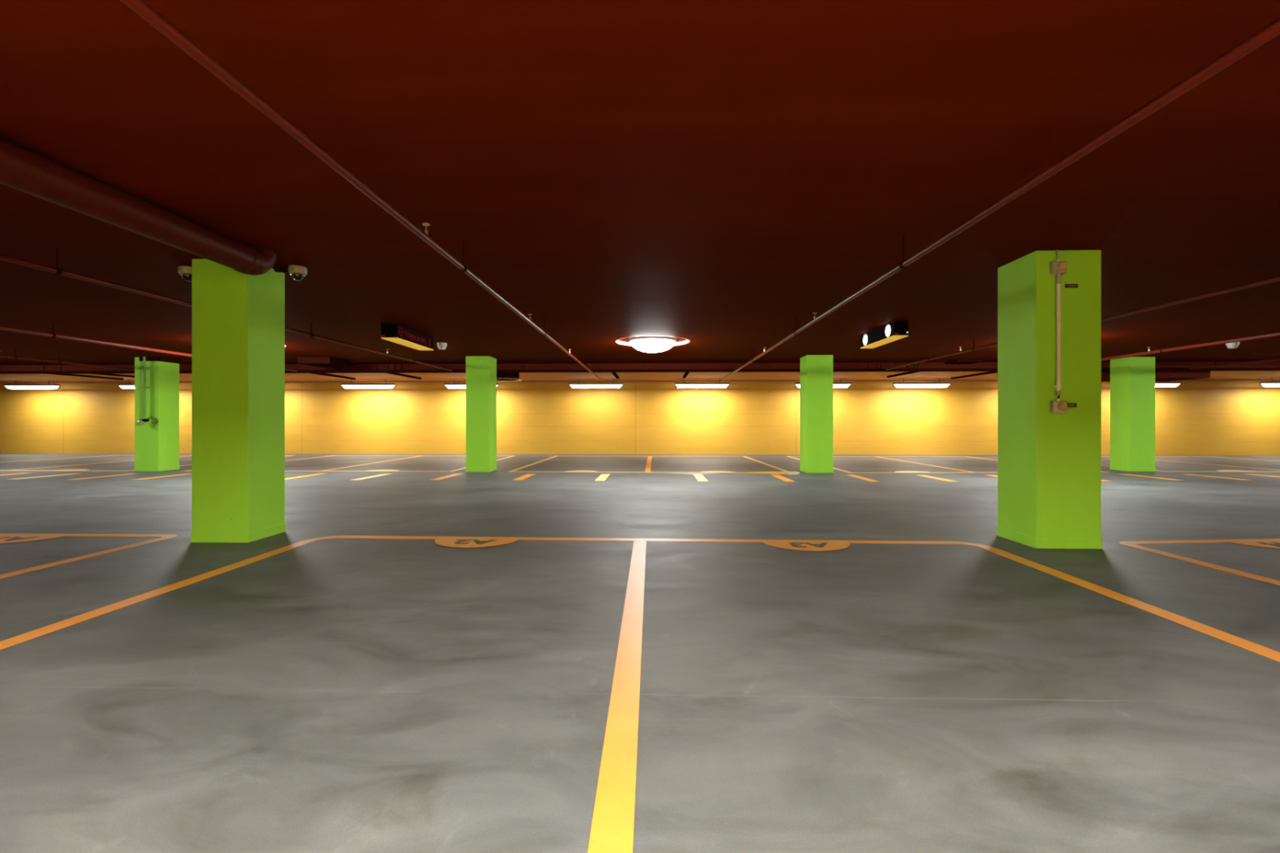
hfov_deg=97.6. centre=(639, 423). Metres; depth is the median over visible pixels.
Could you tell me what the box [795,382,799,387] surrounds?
strip light
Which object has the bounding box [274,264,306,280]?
dome camera
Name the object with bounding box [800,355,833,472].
column
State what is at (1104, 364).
ceiling beam
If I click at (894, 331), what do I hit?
hanging sign
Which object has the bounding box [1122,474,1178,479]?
parking line
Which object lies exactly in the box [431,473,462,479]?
parking line
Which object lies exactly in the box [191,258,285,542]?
column
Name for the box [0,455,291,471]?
bay outline
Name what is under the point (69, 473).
parking line
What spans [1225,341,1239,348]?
smoke detector
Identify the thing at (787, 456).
bay outline
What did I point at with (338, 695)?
floor
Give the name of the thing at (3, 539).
badge
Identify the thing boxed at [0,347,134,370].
pipe
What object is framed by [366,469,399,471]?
badge
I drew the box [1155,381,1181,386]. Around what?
strip light
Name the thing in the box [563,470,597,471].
badge
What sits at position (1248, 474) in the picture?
parking line
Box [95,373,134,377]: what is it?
batten
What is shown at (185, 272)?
dome camera
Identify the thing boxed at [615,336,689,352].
ceiling lamp
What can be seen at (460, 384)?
strip light
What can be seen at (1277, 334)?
pipe
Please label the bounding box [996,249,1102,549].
column
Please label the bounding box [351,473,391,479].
parking line
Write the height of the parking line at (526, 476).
0.003 m
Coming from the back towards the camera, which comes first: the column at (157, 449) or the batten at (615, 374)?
the batten at (615, 374)
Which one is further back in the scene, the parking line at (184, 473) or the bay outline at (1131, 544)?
the parking line at (184, 473)
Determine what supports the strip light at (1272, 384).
hanging from the ceiling
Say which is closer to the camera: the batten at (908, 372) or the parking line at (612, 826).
the parking line at (612, 826)
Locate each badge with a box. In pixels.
[0,535,66,543]
[48,469,88,471]
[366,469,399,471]
[435,537,520,547]
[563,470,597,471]
[700,471,735,472]
[761,541,849,551]
[895,471,931,472]
[1216,470,1257,471]
[1222,540,1279,548]
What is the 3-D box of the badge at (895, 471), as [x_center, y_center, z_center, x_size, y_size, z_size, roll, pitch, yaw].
[5.587,0.996,11.567,0.740,0.001,0.370,0,0,2]
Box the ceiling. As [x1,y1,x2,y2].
[0,0,1279,364]
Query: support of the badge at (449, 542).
on the floor
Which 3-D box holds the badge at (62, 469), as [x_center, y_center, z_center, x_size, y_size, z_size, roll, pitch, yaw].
[-12.128,0.996,11.999,0.740,0.001,0.370,0,0,2]
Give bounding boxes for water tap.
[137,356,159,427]
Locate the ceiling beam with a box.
[0,361,1279,373]
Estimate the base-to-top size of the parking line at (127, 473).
0.003 m
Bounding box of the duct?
[496,372,522,381]
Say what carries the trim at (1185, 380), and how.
attached to the wall
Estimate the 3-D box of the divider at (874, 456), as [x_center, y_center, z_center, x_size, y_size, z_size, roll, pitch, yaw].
[6.963,0.998,14.178,0.120,0.003,5.417,0,0,3]
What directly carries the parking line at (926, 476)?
on the floor
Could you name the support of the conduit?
attached to the column at (1049, 464)
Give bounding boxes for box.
[297,356,351,367]
[946,360,982,364]
[1049,258,1066,274]
[1049,398,1066,413]
[1101,370,1210,381]
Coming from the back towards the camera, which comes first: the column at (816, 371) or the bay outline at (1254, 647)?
the column at (816, 371)
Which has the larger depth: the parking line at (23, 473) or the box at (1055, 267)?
the parking line at (23, 473)
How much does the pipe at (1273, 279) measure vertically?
0.207 m
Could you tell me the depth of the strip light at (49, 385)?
17.86 m
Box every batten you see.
[50,373,123,380]
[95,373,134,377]
[311,373,355,379]
[387,373,421,379]
[611,372,618,378]
[682,372,688,377]
[886,371,919,377]
[950,371,997,379]
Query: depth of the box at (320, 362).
11.70 m
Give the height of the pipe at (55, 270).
0.207 m
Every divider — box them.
[13,455,191,470]
[320,455,422,471]
[644,456,652,471]
[874,456,971,471]
[1155,459,1279,470]
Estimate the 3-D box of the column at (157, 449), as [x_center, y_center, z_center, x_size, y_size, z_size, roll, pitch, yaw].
[-10.287,-0.193,11.943,0.528,2.385,0.537,0,0,2]
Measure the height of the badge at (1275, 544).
0.002 m
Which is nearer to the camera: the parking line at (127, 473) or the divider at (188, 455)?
the parking line at (127, 473)
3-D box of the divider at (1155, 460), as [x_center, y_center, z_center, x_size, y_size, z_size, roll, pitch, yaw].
[13.943,0.998,14.262,0.120,0.003,5.263,0,0,6]
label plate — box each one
[1064,284,1078,288]
[1066,403,1076,407]
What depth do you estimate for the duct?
13.50 m
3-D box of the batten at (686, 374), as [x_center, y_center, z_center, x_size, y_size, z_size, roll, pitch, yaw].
[1.254,-1.354,14.824,0.080,0.048,3.295,0,0,2]
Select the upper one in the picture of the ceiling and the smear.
the ceiling
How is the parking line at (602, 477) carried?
on the floor
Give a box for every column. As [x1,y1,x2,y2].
[133,356,180,471]
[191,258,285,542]
[465,355,497,471]
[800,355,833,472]
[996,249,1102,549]
[1109,356,1155,471]
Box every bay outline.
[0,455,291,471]
[0,533,177,578]
[0,535,1279,662]
[184,455,515,471]
[508,455,786,472]
[786,456,1110,473]
[1102,456,1275,471]
[1119,538,1279,585]
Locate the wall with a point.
(1193, 418)
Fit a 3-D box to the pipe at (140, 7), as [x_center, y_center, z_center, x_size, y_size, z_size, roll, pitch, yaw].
[-1.247,-1.260,6.987,0.055,0.249,15.300,0,0,2]
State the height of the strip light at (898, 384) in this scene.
0.270 m
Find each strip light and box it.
[4,380,60,388]
[118,380,134,388]
[340,379,395,388]
[444,379,498,387]
[568,379,622,387]
[675,378,729,387]
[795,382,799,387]
[833,382,851,387]
[893,378,951,387]
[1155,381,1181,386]
[1259,377,1279,386]
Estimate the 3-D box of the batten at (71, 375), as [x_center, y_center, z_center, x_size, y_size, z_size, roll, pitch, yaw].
[-15.887,-1.354,15.390,0.080,0.048,3.495,0,0,2]
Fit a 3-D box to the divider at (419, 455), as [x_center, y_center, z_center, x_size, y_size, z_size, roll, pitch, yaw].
[-6.715,0.998,14.519,0.120,0.003,5.431,0,0,0]
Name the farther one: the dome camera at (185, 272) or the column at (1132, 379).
the column at (1132, 379)
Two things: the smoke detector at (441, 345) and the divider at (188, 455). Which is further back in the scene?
the divider at (188, 455)
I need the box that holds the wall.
[0,380,1279,455]
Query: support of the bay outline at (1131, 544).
on the floor
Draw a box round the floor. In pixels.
[0,453,1279,852]
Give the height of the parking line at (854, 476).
0.003 m
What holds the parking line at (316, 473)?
on the floor
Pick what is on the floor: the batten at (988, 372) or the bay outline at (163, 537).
the bay outline at (163, 537)
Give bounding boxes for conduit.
[1053,273,1062,398]
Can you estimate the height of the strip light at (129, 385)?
0.270 m
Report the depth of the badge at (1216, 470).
11.63 m
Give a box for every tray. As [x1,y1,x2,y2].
[0,360,1279,373]
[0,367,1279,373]
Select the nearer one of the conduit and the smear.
the conduit
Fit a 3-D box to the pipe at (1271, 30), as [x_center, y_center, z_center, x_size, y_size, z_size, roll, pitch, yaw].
[1.996,-1.260,6.898,0.054,0.249,15.300,0,0,1]
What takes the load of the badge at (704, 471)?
on the floor
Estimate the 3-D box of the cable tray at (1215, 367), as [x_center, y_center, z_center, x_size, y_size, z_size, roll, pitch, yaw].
[0.346,-1.286,12.705,51.960,0.197,0.180,0,0,2]
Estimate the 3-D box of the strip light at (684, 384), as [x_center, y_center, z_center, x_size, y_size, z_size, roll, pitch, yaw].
[1.923,-1.245,17.350,1.680,0.270,0.169,0,0,2]
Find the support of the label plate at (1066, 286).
attached to the column at (1049, 464)
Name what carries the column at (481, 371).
on the floor
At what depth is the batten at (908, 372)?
15.32 m
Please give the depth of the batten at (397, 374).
15.88 m
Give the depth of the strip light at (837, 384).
17.16 m
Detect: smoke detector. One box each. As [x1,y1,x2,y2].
[436,342,447,349]
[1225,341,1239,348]
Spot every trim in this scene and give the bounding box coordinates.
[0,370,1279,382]
[0,379,1279,383]
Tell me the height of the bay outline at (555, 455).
0.003 m
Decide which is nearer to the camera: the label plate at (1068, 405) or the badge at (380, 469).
the label plate at (1068, 405)
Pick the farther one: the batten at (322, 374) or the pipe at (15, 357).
the batten at (322, 374)
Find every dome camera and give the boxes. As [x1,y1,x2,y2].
[177,265,191,281]
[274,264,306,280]
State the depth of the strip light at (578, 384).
17.36 m
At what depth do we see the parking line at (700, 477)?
10.25 m
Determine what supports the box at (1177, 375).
attached to the ceiling
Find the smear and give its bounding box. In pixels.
[684,473,710,474]
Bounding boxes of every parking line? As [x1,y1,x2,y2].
[0,472,33,475]
[12,473,79,479]
[66,473,137,479]
[131,473,191,479]
[284,473,325,479]
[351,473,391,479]
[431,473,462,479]
[513,474,534,479]
[587,541,646,852]
[595,474,609,480]
[693,474,708,481]
[771,475,794,481]
[847,475,879,481]
[917,475,956,481]
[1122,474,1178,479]
[1186,474,1248,479]
[1248,474,1279,477]
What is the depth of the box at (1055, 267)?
4.42 m
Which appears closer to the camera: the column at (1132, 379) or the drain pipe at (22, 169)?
the drain pipe at (22, 169)
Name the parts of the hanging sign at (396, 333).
underside panel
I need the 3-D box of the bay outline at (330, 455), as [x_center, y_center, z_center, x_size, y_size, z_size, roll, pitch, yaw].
[-6.707,0.998,14.513,5.801,0.003,5.650,0,0,2]
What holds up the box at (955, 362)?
attached to the ceiling
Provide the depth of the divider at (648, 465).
13.48 m
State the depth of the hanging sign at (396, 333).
8.14 m
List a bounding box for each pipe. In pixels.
[0,137,276,275]
[0,248,452,371]
[0,322,297,372]
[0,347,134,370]
[120,0,600,379]
[723,17,1279,379]
[884,275,1279,369]
[1101,332,1279,360]
[1188,358,1279,369]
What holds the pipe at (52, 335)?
hanging from the ceiling
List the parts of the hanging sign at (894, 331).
underside panel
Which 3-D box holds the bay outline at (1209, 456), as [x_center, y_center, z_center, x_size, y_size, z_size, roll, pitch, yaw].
[14.055,0.998,14.263,6.186,0.003,5.521,0,0,2]
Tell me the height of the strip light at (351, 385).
0.270 m
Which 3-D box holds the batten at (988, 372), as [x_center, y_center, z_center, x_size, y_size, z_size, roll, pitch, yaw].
[9.329,-1.354,14.904,0.080,0.048,3.895,0,0,2]
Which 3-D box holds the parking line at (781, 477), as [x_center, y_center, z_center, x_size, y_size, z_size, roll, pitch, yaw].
[2.600,0.998,10.253,0.170,0.003,1.280,0,0,2]
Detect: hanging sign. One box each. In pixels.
[381,324,433,350]
[860,321,908,348]
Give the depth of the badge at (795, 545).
4.59 m
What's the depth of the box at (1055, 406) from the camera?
4.42 m
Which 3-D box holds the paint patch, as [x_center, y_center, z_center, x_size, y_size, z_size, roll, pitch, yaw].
[2.557,0.996,11.265,1.400,0.002,0.800,0,0,2]
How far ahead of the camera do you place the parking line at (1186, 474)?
10.40 m

